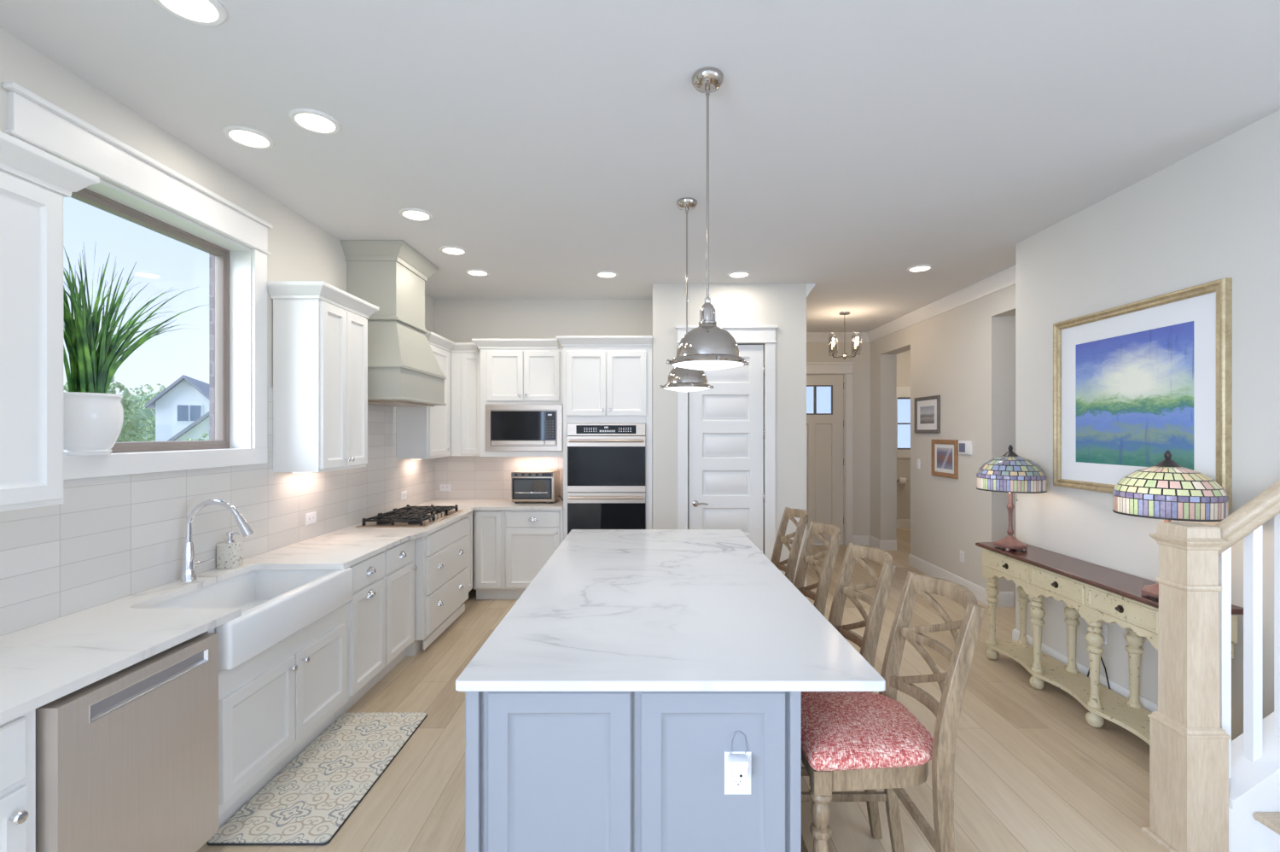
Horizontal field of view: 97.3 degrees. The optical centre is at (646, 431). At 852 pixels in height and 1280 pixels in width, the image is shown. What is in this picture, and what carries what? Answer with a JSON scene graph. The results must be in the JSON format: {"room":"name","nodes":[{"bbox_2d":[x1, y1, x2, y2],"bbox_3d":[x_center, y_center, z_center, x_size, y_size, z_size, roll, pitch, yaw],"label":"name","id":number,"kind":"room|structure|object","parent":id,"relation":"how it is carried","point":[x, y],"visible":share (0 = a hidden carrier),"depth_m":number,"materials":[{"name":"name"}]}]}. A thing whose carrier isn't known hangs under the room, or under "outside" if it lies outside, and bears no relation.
{"room":"kitchen","nodes":[
{"label":"kitchen","id":0,"kind":"room"},
{"bbox_2d":[63,391,123,455],"bbox_3d":[-2.283,-0.031,2.298,0.220,0.250,0.220,0,0,0],"label":"pot","id":1,"kind":"object","parent":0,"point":[93,421],"depth_m":2.24,"materials":[{"name":"white ceramic"}]},
{"bbox_2d":[209,253,215,440],"bbox_3d":[-2.464,0.430,3.100,0.028,4.400,3.800,0,0,0],"label":"brick wall","id":2,"kind":"structure","parent":0,"point":[212,258],"depth_m":3.19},
{"bbox_2d":[0,27,435,387],"bbox_3d":[-2.335,0.105,0.815,0.130,3.050,10.630,0,0,0],"label":"wall","id":3,"kind":"structure","parent":0,"point":[299,249],"depth_m":2.80,"materials":[{"name":"paint"}]},
{"bbox_2d":[0,130,99,511],"bbox_3d":[-2.095,-0.325,1.465,0.344,1.140,1.030,0,0,0],"label":"upper cabinet","id":4,"kind":"object","parent":3,"relation":"attached to","point":[34,183],"visible":1,"depth_m":1.81,"materials":[{"name":"paint"}]},
{"bbox_2d":[2,81,273,479],"bbox_3d":[-2.337,-0.525,2.670,0.217,1.420,1.380,0,0,0],"label":"window","id":5,"kind":"structure","parent":3,"relation":"in","point":[241,270],"depth_m":2.84,"materials":[{"name":"white wood"}]},
{"bbox_2d":[63,241,215,455],"bbox_3d":[-2.265,-0.342,2.518,0.255,0.873,0.776,0,0,0],"label":"potted grass","id":6,"kind":"object","parent":5,"relation":"on","point":[93,418],"depth_m":2.27,"materials":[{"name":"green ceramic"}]},
{"bbox_2d":[0,386,435,635],"bbox_3d":[-2.266,0.223,3.465,0.008,0.985,5.130,0,0,0],"label":"backsplash","id":7,"kind":"structure","parent":3,"relation":"attached to","point":[113,538],"depth_m":2.64,"materials":[{"name":"tile"}]},
{"bbox_2d":[305,511,316,524],"bbox_3d":[-2.257,0.580,3.790,0.009,0.076,0.118,0,0,0],"label":"wall outlet","id":8,"kind":"object","parent":3,"relation":"attached to","point":[311,517],"visible":1,"depth_m":3.78,"materials":[{"name":"white plastic"}]},
{"bbox_2d":[267,280,378,472],"bbox_3d":[-2.095,-0.319,3.695,0.344,1.152,0.704,0,0,0],"label":"upper cabinet","id":9,"kind":"object","parent":3,"relation":"attached to","point":[320,328],"visible":1,"depth_m":3.41,"materials":[{"name":"paint"}]},
{"bbox_2d":[339,239,446,406],"bbox_3d":[-2.029,-0.820,4.560,0.482,1.196,0.924,0,0,0],"label":"range hood","id":10,"kind":"object","parent":3,"relation":"attached to","point":[404,369],"visible":0.83,"depth_m":4.26,"materials":[{"name":"paint"}]},
{"bbox_2d":[401,490,407,500],"bbox_3d":[-2.257,0.590,5.240,0.009,0.076,0.118,0,0,0],"label":"wall outlet","id":11,"kind":"object","parent":3,"relation":"attached to","point":[404,494],"visible":1,"depth_m":5.23,"materials":[{"name":"white plastic"}]},
{"bbox_2d":[396,331,454,459],"bbox_3d":[-2.095,-0.319,5.362,0.344,1.152,0.675,0,0,0],"label":"upper cabinet","id":12,"kind":"object","parent":3,"relation":"attached to","point":[422,432],"visible":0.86,"depth_m":5.11,"materials":[{"name":"paint"}]},
{"bbox_2d":[435,299,688,583],"bbox_3d":[-0.421,0.105,6.080,3.697,3.050,0.100,0,0,0],"label":"wall","id":13,"kind":"structure","parent":0,"point":[456,320],"depth_m":6.03,"materials":[{"name":"paint"}]},
{"bbox_2d":[439,483,450,490],"bbox_3d":[-2.155,0.595,6.018,0.118,0.076,0.009,0,0,0],"label":"wall outlet","id":14,"kind":"object","parent":13,"relation":"attached to","point":[442,486],"visible":1,"depth_m":6.02,"materials":[{"name":"white plastic"}]},
{"bbox_2d":[449,342,480,455],"bbox_3d":[-1.814,-0.325,5.829,0.338,1.140,0.382,0,0,0],"label":"upper cabinet","id":15,"kind":"object","parent":13,"relation":"attached to","point":[465,357],"visible":0.71,"depth_m":5.69,"materials":[{"name":"paint"}]},
{"bbox_2d":[435,455,563,498],"bbox_3d":[-1.534,0.472,6.026,1.456,0.485,0.008,0,0,0],"label":"backsplash","id":16,"kind":"structure","parent":13,"relation":"attached to","point":[468,476],"depth_m":6.02,"materials":[{"name":"tile"}]},
{"bbox_2d":[471,338,563,456],"bbox_3d":[-1.256,-0.327,5.754,0.897,1.167,0.532,0,0,0],"label":"upper cabinet","id":17,"kind":"object","parent":13,"relation":"attached to","point":[514,371],"visible":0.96,"depth_m":5.54,"materials":[{"name":"paint"}]},
{"bbox_2d":[485,404,562,451],"bbox_3d":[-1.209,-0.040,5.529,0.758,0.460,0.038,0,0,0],"label":"microwave","id":18,"kind":"object","parent":17,"relation":"in","point":[509,427],"visible":1,"depth_m":5.51,"materials":[{"name":"metal"}]},
{"bbox_2d":[0,0,1279,331],"bbox_3d":[1.500,-1.480,2.650,8.000,0.120,14.500,0,0,0],"label":"ceiling","id":19,"kind":"structure","parent":0,"point":[854,145],"depth_m":2.56,"materials":[{"name":"paint"}]},
{"bbox_2d":[153,0,226,25],"bbox_3d":[-1.515,-1.415,1.860,0.208,0.010,0.208,0,0,0],"label":"recessed light","id":20,"kind":"object","parent":19,"relation":"in","point":[200,12],"visible":1,"depth_m":1.89,"materials":[{"name":"paint"}]},
{"bbox_2d":[222,125,275,149],"bbox_3d":[-1.915,-1.415,2.715,0.208,0.010,0.208,0,0,0],"label":"recessed light","id":21,"kind":"object","parent":19,"relation":"in","point":[250,137],"visible":1,"depth_m":2.70,"materials":[{"name":"paint"}]},
{"bbox_2d":[288,108,341,134],"bbox_3d":[-1.515,-1.415,2.575,0.208,0.010,0.208,0,0,0],"label":"recessed light","id":22,"kind":"object","parent":19,"relation":"in","point":[312,120],"visible":1,"depth_m":2.56,"materials":[{"name":"paint"}]},
{"bbox_2d":[398,208,433,221],"bbox_3d":[-1.505,-1.415,3.675,0.208,0.010,0.208,0,0,0],"label":"recessed light","id":23,"kind":"object","parent":19,"relation":"in","point":[416,214],"visible":1,"depth_m":3.67,"materials":[{"name":"paint"}]},
{"bbox_2d":[439,245,467,255],"bbox_3d":[-1.510,-1.415,4.400,0.208,0.010,0.208,0,0,0],"label":"recessed light","id":24,"kind":"object","parent":19,"relation":"in","point":[453,250],"visible":1,"depth_m":4.39,"materials":[{"name":"paint"}]},
{"bbox_2d":[465,268,489,276],"bbox_3d":[-1.505,-1.415,5.010,0.208,0.010,0.208,0,0,0],"label":"recessed light","id":25,"kind":"object","parent":19,"relation":"in","point":[478,272],"visible":1,"depth_m":5.00,"materials":[{"name":"paint"}]},
{"bbox_2d":[594,270,618,278],"bbox_3d":[-0.361,-1.415,5.066,0.208,0.010,0.208,0,0,0],"label":"recessed light","id":26,"kind":"object","parent":19,"relation":"in","point":[605,274],"visible":1,"depth_m":5.06,"materials":[{"name":"paint"}]},
{"bbox_2d":[659,197,713,391],"bbox_3d":[0.247,-0.833,3.470,0.306,1.172,0.306,0,0,20],"label":"pendant light","id":27,"kind":"object","parent":19,"relation":"hanging from","point":[678,379],"visible":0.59,"depth_m":3.40,"materials":[{"name":"silver metal"}]},
{"bbox_2d":[665,66,748,370],"bbox_3d":[0.243,-0.833,2.250,0.306,1.172,0.306,0,0,20],"label":"pendant light","id":28,"kind":"object","parent":19,"relation":"hanging from","point":[706,346],"visible":1,"depth_m":2.19,"materials":[{"name":"silver metal"}]},
{"bbox_2d":[727,270,750,278],"bbox_3d":[0.829,-1.415,5.066,0.208,0.010,0.208,0,0,0],"label":"recessed light","id":29,"kind":"object","parent":19,"relation":"in","point":[737,274],"visible":1,"depth_m":5.06,"materials":[{"name":"paint"}]},
{"bbox_2d":[828,311,861,359],"bbox_3d":[2.350,-1.139,6.690,0.366,0.559,0.366,0,0,17],"label":"chandelier","id":30,"kind":"object","parent":19,"relation":"hanging from","point":[844,356],"visible":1,"depth_m":6.66,"materials":[{"name":"silver metal"}]},
{"bbox_2d":[907,264,933,272],"bbox_3d":[2.366,-1.415,4.880,0.208,0.010,0.208,0,0,0],"label":"recessed light","id":31,"kind":"object","parent":19,"relation":"in","point":[919,268],"visible":1,"depth_m":4.87,"materials":[{"name":"paint"}]},
{"bbox_2d":[196,527,1168,851],"bbox_3d":[1.500,1.690,2.650,8.000,0.120,14.500,0,0,0],"label":"floor","id":32,"kind":"structure","parent":0,"point":[1032,774],"depth_m":2.78,"materials":[{"name":"brown wood"}]},
{"bbox_2d":[0,708,35,851],"bbox_3d":[-1.947,1.188,1.252,0.630,0.884,0.603,0,0,0],"label":"base cabinet","id":33,"kind":"object","parent":32,"relation":"on","point":[17,735],"visible":0.98,"depth_m":1.49,"materials":[{"name":"paint"}]},
{"bbox_2d":[0,498,563,724],"bbox_3d":[-1.534,0.730,3.461,1.456,0.030,5.122,0,0,0],"label":"countertop","id":34,"kind":"structure","parent":33,"relation":"on","point":[41,664],"depth_m":2.09,"materials":[{"name":"stone"}]},
{"bbox_2d":[180,498,254,581],"bbox_3d":[-2.064,0.518,2.773,0.343,0.393,0.185,0,0,0],"label":"kitchen faucet","id":35,"kind":"object","parent":34,"relation":"on","point":[189,564],"visible":1,"depth_m":2.70,"materials":[{"name":"silver metal"}]},
{"bbox_2d":[216,530,243,568],"bbox_3d":[-2.198,0.622,2.980,0.100,0.187,0.076,0,0,0],"label":"soap dispenser","id":36,"kind":"object","parent":34,"relation":"on","point":[229,553],"visible":1,"depth_m":2.94,"materials":[{"name":"stone"}]},
{"bbox_2d":[144,567,352,669],"bbox_3d":[-1.889,0.840,2.655,0.535,0.190,0.920,0,0,0],"label":"farmhouse sink","id":37,"kind":"object","parent":34,"relation":"in","point":[275,604],"visible":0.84,"depth_m":2.70,"materials":[{"name":"white ceramic"}]},
{"bbox_2d":[144,569,337,632],"bbox_3d":[-1.923,0.841,2.655,0.469,0.189,0.912,0,0,0],"label":"basin","id":38,"kind":"object","parent":37,"relation":"in","point":[247,590],"depth_m":2.98,"materials":[{"name":"white ceramic"}]},
{"bbox_2d":[355,504,462,527],"bbox_3d":[-1.915,0.682,4.640,0.510,0.065,0.880,0,0,0],"label":"gas cooktop","id":39,"kind":"object","parent":34,"relation":"in","point":[407,516],"visible":1,"depth_m":4.46,"materials":[{"name":"metal"}]},
{"bbox_2d":[511,469,563,503],"bbox_3d":[-1.086,0.555,5.754,0.532,0.320,0.393,0,0,0],"label":"toaster oven","id":40,"kind":"object","parent":34,"relation":"on","point":[526,485],"visible":0.97,"depth_m":5.59,"materials":[{"name":"metal"}]},
{"bbox_2d":[35,632,218,851],"bbox_3d":[-1.943,1.194,1.860,0.614,0.872,0.596,0,0,0],"label":"dishwasher","id":41,"kind":"object","parent":32,"relation":"on","point":[127,759],"visible":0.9,"depth_m":1.80,"materials":[{"name":"metal"}]},
{"bbox_2d":[204,603,347,828],"bbox_3d":[-1.947,1.188,2.664,0.630,0.884,1.002,0,0,0],"label":"base cabinet","id":42,"kind":"object","parent":32,"relation":"on","point":[274,704],"visible":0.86,"depth_m":2.56,"materials":[{"name":"paint"}]},
{"bbox_2d":[206,712,427,844],"bbox_3d":[-1.502,1.623,2.735,0.485,0.012,1.030,0,0,0],"label":"kitchen mat","id":43,"kind":"object","parent":32,"relation":"on","point":[308,801],"visible":0.95,"depth_m":2.58,"materials":[{"name":"beige fabric"}]},
{"bbox_2d":[334,551,385,721],"bbox_3d":[-1.948,1.188,3.385,0.628,0.884,0.435,0,0,0],"label":"base cabinet","id":44,"kind":"object","parent":32,"relation":"on","point":[366,611],"visible":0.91,"depth_m":3.36,"materials":[{"name":"paint"}]},
{"bbox_2d":[372,538,417,686],"bbox_3d":[-1.947,1.188,3.849,0.630,0.884,0.491,0,0,0],"label":"base cabinet","id":45,"kind":"object","parent":32,"relation":"on","point":[400,567],"visible":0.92,"depth_m":3.81,"materials":[{"name":"paint"}]},
{"bbox_2d":[405,515,468,656],"bbox_3d":[-1.918,1.188,4.611,0.688,0.884,1.028,0,0,0],"label":"base cabinet","id":46,"kind":"object","parent":32,"relation":"on","point":[441,556],"visible":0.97,"depth_m":4.37,"materials":[{"name":"paint"}]},
{"bbox_2d":[468,513,472,591],"bbox_3d":[-1.964,1.188,5.274,0.597,0.884,0.293,0,0,0],"label":"base cabinet","id":47,"kind":"object","parent":32,"relation":"on","point":[470,517],"visible":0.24,"depth_m":5.34,"materials":[{"name":"paint"}]},
{"bbox_2d":[473,509,506,599],"bbox_3d":[-1.518,1.188,5.710,0.292,0.884,0.619,0,0,0],"label":"base cabinet","id":48,"kind":"object","parent":32,"relation":"on","point":[488,524],"visible":0.75,"depth_m":5.41,"materials":[{"name":"paint"}]},
{"bbox_2d":[504,509,563,599],"bbox_3d":[-1.089,1.188,5.694,0.562,0.884,0.652,0,0,0],"label":"base cabinet","id":49,"kind":"object","parent":32,"relation":"on","point":[532,537],"visible":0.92,"depth_m":5.41,"materials":[{"name":"paint"}]},
{"bbox_2d":[555,335,652,540],"bbox_3d":[-0.406,0.357,5.689,0.921,2.545,0.662,0,0,0],"label":"tall cabinet","id":50,"kind":"object","parent":32,"relation":"on","point":[608,379],"visible":0.57,"depth_m":5.41,"materials":[{"name":"paint"}]},
{"bbox_2d":[567,423,645,534],"bbox_3d":[-0.387,0.575,5.572,0.750,1.310,0.495,0,0,0],"label":"double oven","id":51,"kind":"object","parent":50,"relation":"in","point":[607,462],"visible":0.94,"depth_m":5.39,"materials":[{"name":"metal"}]},
{"bbox_2d":[465,691,801,851],"bbox_3d":[-0.044,1.188,2.869,1.009,0.883,2.441,0,0,0],"label":"kitchen island","id":52,"kind":"object","parent":32,"relation":"on","point":[545,770],"visible":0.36,"depth_m":1.66,"materials":[{"name":"paint"}]},
{"bbox_2d":[455,529,885,691],"bbox_3d":[0.069,0.731,2.878,1.243,0.031,2.524,0,0,0],"label":"island countertop","id":53,"kind":"structure","parent":52,"relation":"on","point":[609,609],"depth_m":2.06,"materials":[{"name":"stone"}]},
{"bbox_2d":[727,730,748,780],"bbox_3d":[0.264,0.940,1.631,0.056,0.123,0.049,0,0,0],"label":"plug adapter","id":54,"kind":"object","parent":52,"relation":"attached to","point":[738,764],"visible":1,"depth_m":1.61,"materials":[{"name":"white plastic"}]},
{"bbox_2d":[727,754,748,767],"bbox_3d":[0.264,0.952,1.629,0.056,0.020,0.044,0,0,0],"label":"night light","id":55,"kind":"object","parent":54,"relation":"attached to","point":[735,760],"depth_m":1.61,"materials":[{"name":"white plastic"}]},
{"bbox_2d":[724,750,751,794],"bbox_3d":[0.268,1.003,1.655,0.079,0.125,0.009,0,0,0],"label":"wall outlet","id":56,"kind":"object","parent":52,"relation":"attached to","point":[731,787],"visible":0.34,"depth_m":1.65,"materials":[{"name":"white plastic"}]},
{"bbox_2d":[733,779,744,786],"bbox_3d":[0.268,1.024,1.652,0.032,0.032,0.004,0,0,0],"label":"socket","id":57,"kind":"object","parent":56,"relation":"attached to","point":[736,783],"depth_m":1.65,"materials":[{"name":"white plastic"}]},
{"bbox_2d":[770,506,808,583],"bbox_3d":[0.767,1.077,3.740,0.583,1.110,0.464,0,0,0],"label":"counter stool","id":58,"kind":"object","parent":32,"relation":"on","point":[781,538],"visible":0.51,"depth_m":3.82,"materials":[{"name":"brown wood"}]},
{"bbox_2d":[793,520,841,616],"bbox_3d":[0.765,1.077,3.120,0.583,1.110,0.464,0,0,0],"label":"counter stool","id":59,"kind":"object","parent":32,"relation":"on","point":[819,597],"visible":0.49,"depth_m":3.19,"materials":[{"name":"brown wood"}]},
{"bbox_2d":[801,541,896,838],"bbox_3d":[0.759,1.077,2.470,0.583,1.110,0.464,0,0,0],"label":"counter stool","id":60,"kind":"object","parent":32,"relation":"on","point":[868,643],"visible":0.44,"depth_m":2.48,"materials":[{"name":"brown wood"}]},
{"bbox_2d":[801,570,984,851],"bbox_3d":[0.785,1.077,1.920,0.583,1.110,0.464,0,0,0],"label":"counter stool","id":61,"kind":"object","parent":32,"relation":"on","point":[851,740],"visible":0.77,"depth_m":1.77,"materials":[{"name":"brown wood"}]},
{"bbox_2d":[801,691,933,771],"bbox_3d":[0.712,0.988,1.920,0.437,0.080,0.464,0,0,0],"label":"seat cushion","id":62,"kind":"object","parent":61,"relation":"on","point":[841,730],"depth_m":1.79,"materials":[{"name":"red fabric"}]},
{"bbox_2d":[975,541,1243,744],"bbox_3d":[2.589,1.222,3.375,0.342,0.817,1.598,0,0,0],"label":"console table","id":63,"kind":"object","parent":32,"relation":"on","point":[1096,593],"visible":0.72,"depth_m":3.28,"materials":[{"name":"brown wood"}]},
{"bbox_2d":[976,444,1047,550],"bbox_3d":[2.530,0.452,3.917,0.413,0.723,0.413,0,0,0],"label":"table lamp","id":64,"kind":"object","parent":63,"relation":"on","point":[1010,473],"visible":1,"depth_m":3.80,"materials":[{"name":"multicoloured glass"}]},
{"bbox_2d":[983,640,1151,744],"bbox_3d":[2.594,1.533,3.360,0.292,0.022,1.480,0,0,0],"label":"shelf","id":65,"kind":"object","parent":63,"relation":"attached to","point":[1114,707],"depth_m":3.35,"materials":[{"name":"beige wood"}]},
{"bbox_2d":[1112,450,1228,598],"bbox_3d":[2.535,0.452,2.740,0.413,0.723,0.413,0,0,0],"label":"table lamp","id":66,"kind":"object","parent":63,"relation":"on","point":[1167,491],"visible":0.77,"depth_m":2.62,"materials":[{"name":"multicoloured glass"}]},
{"bbox_2d":[1141,479,1279,851],"bbox_3d":[3.158,0.438,1.678,2.265,2.384,1.256,0,0,0],"label":"staircase","id":67,"kind":"structure","parent":32,"relation":"on","point":[1209,791],"depth_m":2.18,"materials":[{"name":"paint"}]},
{"bbox_2d":[651,283,806,586],"bbox_3d":[0.792,0.105,5.710,1.470,3.050,0.640,0,0,0],"label":"wall","id":68,"kind":"structure","parent":0,"point":[783,305],"depth_m":5.39,"materials":[{"name":"paint"}]},
{"bbox_2d":[688,344,764,552],"bbox_3d":[0.767,0.393,5.389,0.724,2.455,0.092,0,0,0],"label":"door","id":69,"kind":"structure","parent":68,"relation":"in","point":[726,430],"depth_m":5.40,"materials":[{"name":"paint"}]},
{"bbox_2d":[675,325,778,559],"bbox_3d":[0.761,0.307,5.370,0.972,2.645,0.040,0,0,0],"label":"door frame","id":70,"kind":"structure","parent":68,"relation":"attached to","point":[741,334],"depth_m":5.37,"materials":[{"name":"paint"}]},
{"bbox_2d":[806,342,870,544],"bbox_3d":[2.324,0.105,8.180,1.793,3.050,0.120,0,0,0],"label":"wall","id":71,"kind":"structure","parent":0,"point":[816,352],"depth_m":8.12,"materials":[{"name":"paint"}]},
{"bbox_2d":[806,374,843,543],"bbox_3d":[2.392,0.398,8.154,0.924,2.445,0.052,0,0,0],"label":"door","id":72,"kind":"structure","parent":71,"relation":"in","point":[824,431],"depth_m":8.13,"materials":[{"name":"paint"}]},
{"bbox_2d":[806,361,855,545],"bbox_3d":[2.385,0.315,8.100,1.200,2.630,0.040,0,0,0],"label":"door frame","id":73,"kind":"structure","parent":71,"relation":"attached to","point":[846,368],"depth_m":8.10,"materials":[{"name":"paint"}]},
{"bbox_2d":[896,349,910,518],"bbox_3d":[4.410,0.105,9.670,1.980,3.050,0.100,0,0,0],"label":"wall","id":74,"kind":"structure","parent":0,"point":[903,358],"depth_m":9.62,"materials":[{"name":"paint"}]},
{"bbox_2d":[896,477,907,483],"bbox_3d":[4.334,0.830,9.556,0.188,0.110,0.123,0,0,0],"label":"toilet paper holder","id":75,"kind":"object","parent":74,"relation":"attached to","point":[900,480],"visible":0.98,"depth_m":9.51,"materials":[{"name":"grey metal"}]},
{"bbox_2d":[896,386,910,457],"bbox_3d":[4.510,-0.165,9.648,0.720,1.210,0.104,0,0,0],"label":"window","id":76,"kind":"structure","parent":74,"relation":"in","point":[903,392],"depth_m":9.60,"materials":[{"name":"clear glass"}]},
{"bbox_2d":[896,518,910,527],"bbox_3d":[4.460,1.560,9.612,1.880,0.140,0.016,0,0,0],"label":"baseboard","id":77,"kind":"structure","parent":74,"relation":"attached to","point":[900,522],"depth_m":9.60,"materials":[{"name":"paint"}]},
{"bbox_2d":[870,283,1015,591],"bbox_3d":[3.330,0.105,6.220,0.220,3.050,4.040,0,0,0],"label":"wall","id":78,"kind":"structure","parent":0,"point":[962,354],"depth_m":5.93,"materials":[{"name":"paint"}]},
{"bbox_2d":[806,265,1015,342],"bbox_3d":[2.373,-1.357,6.191,1.693,0.125,3.858,0,0,0],"label":"crown molding","id":79,"kind":"structure","parent":78,"relation":"attached to","point":[1004,278],"depth_m":6.25,"materials":[{"name":"paint"}]},
{"bbox_2d":[916,458,920,469],"bbox_3d":[3.215,0.380,6.670,0.010,0.120,0.080,0,0,0],"label":"light switch","id":80,"kind":"object","parent":78,"relation":"attached to","point":[918,461],"visible":1,"depth_m":6.66,"materials":[{"name":"white plastic"}]},
{"bbox_2d":[914,395,940,433],"bbox_3d":[3.208,-0.195,6.455,0.025,0.420,0.550,0,0,0],"label":"framed picture","id":81,"kind":"object","parent":78,"relation":"attached to","point":[927,409],"visible":1,"depth_m":6.43},
{"bbox_2d":[919,405,934,423],"bbox_3d":[3.216,-0.195,6.455,0.005,0.202,0.332,0,0,0],"label":"artwork","id":82,"kind":"object","parent":81,"relation":"attached to","point":[927,412],"depth_m":6.46},
{"bbox_2d":[853,535,1013,606],"bbox_3d":[3.200,1.560,6.682,0.480,0.140,2.876,0,0,0],"label":"baseboard","id":83,"kind":"structure","parent":78,"relation":"attached to","point":[1005,598],"depth_m":6.25,"materials":[{"name":"paint"}]},
{"bbox_2d":[930,439,958,478],"bbox_3d":[3.208,0.284,6.077,0.025,0.405,0.505,0,0,0],"label":"framed picture","id":84,"kind":"object","parent":78,"relation":"attached to","point":[944,452],"visible":1,"depth_m":6.06},
{"bbox_2d":[936,447,952,469],"bbox_3d":[3.216,0.284,6.077,0.005,0.229,0.329,0,0,0],"label":"artwork","id":85,"kind":"object","parent":84,"relation":"attached to","point":[944,454],"depth_m":6.07},
{"bbox_2d":[960,549,964,562],"bbox_3d":[3.216,1.270,5.750,0.009,0.118,0.076,0,0,0],"label":"wall outlet","id":86,"kind":"object","parent":78,"relation":"attached to","point":[962,552],"visible":1,"depth_m":5.74,"materials":[{"name":"white plastic"}]},
{"bbox_2d":[958,440,971,454],"bbox_3d":[3.208,0.158,5.685,0.024,0.135,0.210,0,0,0],"label":"thermostat","id":87,"kind":"object","parent":78,"relation":"attached to","point":[964,446],"visible":1,"depth_m":5.66,"materials":[{"name":"white plastic"}]},
{"bbox_2d":[1012,315,1015,606],"bbox_3d":[4.410,0.105,5.310,1.980,3.050,0.100,0,0,0],"label":"wall","id":88,"kind":"structure","parent":0,"point":[1014,317],"depth_m":5.26,"materials":[{"name":"paint"}]},
{"bbox_2d":[1015,110,1279,740],"bbox_3d":[3.105,0.105,3.330,0.630,3.050,1.860,0,0,0],"label":"wall","id":89,"kind":"structure","parent":0,"point":[1213,213],"depth_m":3.11,"materials":[{"name":"paint"}]},
{"bbox_2d":[1012,628,1157,712],"bbox_3d":[2.997,1.560,3.348,0.446,0.140,1.856,0,0,0],"label":"baseboard","id":90,"kind":"structure","parent":89,"relation":"attached to","point":[1147,704],"depth_m":3.55,"materials":[{"name":"paint"}]},
{"bbox_2d":[1099,622,1107,644],"bbox_3d":[2.785,1.230,3.450,0.009,0.118,0.076,0,0,0],"label":"wall outlet","id":91,"kind":"object","parent":89,"relation":"attached to","point":[1104,633],"visible":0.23,"depth_m":3.42,"materials":[{"name":"white plastic"}]},
{"bbox_2d":[1100,634,1110,688],"bbox_3d":[2.761,1.434,3.331,0.041,0.390,0.264,0,0,0],"label":"cord","id":92,"kind":"object","parent":89,"relation":"attached to","point":[1101,634],"visible":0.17,"depth_m":3.39,"materials":[{"name":"black plastic"}]},
{"bbox_2d":[1053,277,1232,508],"bbox_3d":[2.770,-0.185,3.252,0.040,1.100,1.135,0,0,0],"label":"framed painting","id":93,"kind":"object","parent":89,"relation":"attached to","point":[1136,382],"visible":0.82,"depth_m":3.14,"materials":[{"name":"paint"}]},
{"bbox_2d":[1076,320,1193,470],"bbox_3d":[2.783,-0.185,3.252,0.008,0.762,0.797,0,0,0],"label":"artwork","id":94,"kind":"object","parent":93,"relation":"attached to","point":[1135,386],"depth_m":3.20,"materials":[{"name":"paint"}]},
{"label":"outside","id":95,"kind":"structure","parent":0,"visible":0},
{"bbox_3d":[-81.300,4.730,50.000,157.400,0.200,220.000,0,0,0],"label":"ground","id":96,"kind":"structure","parent":95,"visible":0},
{"bbox_2d":[63,376,145,442],"bbox_3d":[-30.403,0.703,30.986,4.218,7.867,4.179,0,0,0],"label":"tree","id":97,"kind":"object","parent":96,"relation":"on","point":[133,426],"visible":0.17,"depth_m":31.72,"materials":[{"name":"green plant"}]},
{"bbox_2d":[123,391,160,441],"bbox_3d":[-75.000,-5.728,155.000,190.000,20.715,110.000,0,0,0],"label":"hill","id":98,"kind":"structure","parent":96,"relation":"on","point":[148,412],"depth_m":139.11,"materials":[{"name":"green plant"}]},
{"bbox_2d":[121,383,166,441],"bbox_3d":[-41.950,0.239,48.538,7.021,8.793,6.883,0,0,0],"label":"tree","id":99,"kind":"object","parent":96,"relation":"on","point":[150,428],"visible":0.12,"depth_m":47.16,"materials":[{"name":"green plant"}]},
{"bbox_2d":[145,374,209,441],"bbox_3d":[-34.513,0.335,43.473,4.100,8.590,9.900,0,0,-28],"label":"house","id":100,"kind":"structure","parent":96,"relation":"on","point":[186,399],"depth_m":39.30,"materials":[{"name":"white paint"}]},
{"bbox_2d":[167,411,209,441],"bbox_3d":[-24.562,1.060,34.260,7.300,7.140,3.400,0,0,-32],"label":"house","id":101,"kind":"structure","parent":96,"relation":"on","point":[200,426],"depth_m":32.00,"materials":[{"name":"white paint"}]},
{"bbox_2d":[184,432,209,440],"bbox_3d":[-21.654,2.297,26.992,2.407,4.687,2.209,0,0,44],"label":"tree","id":102,"kind":"object","parent":96,"relation":"on","point":[203,435],"visible":0.04,"depth_m":27.02,"materials":[{"name":"green plant"}]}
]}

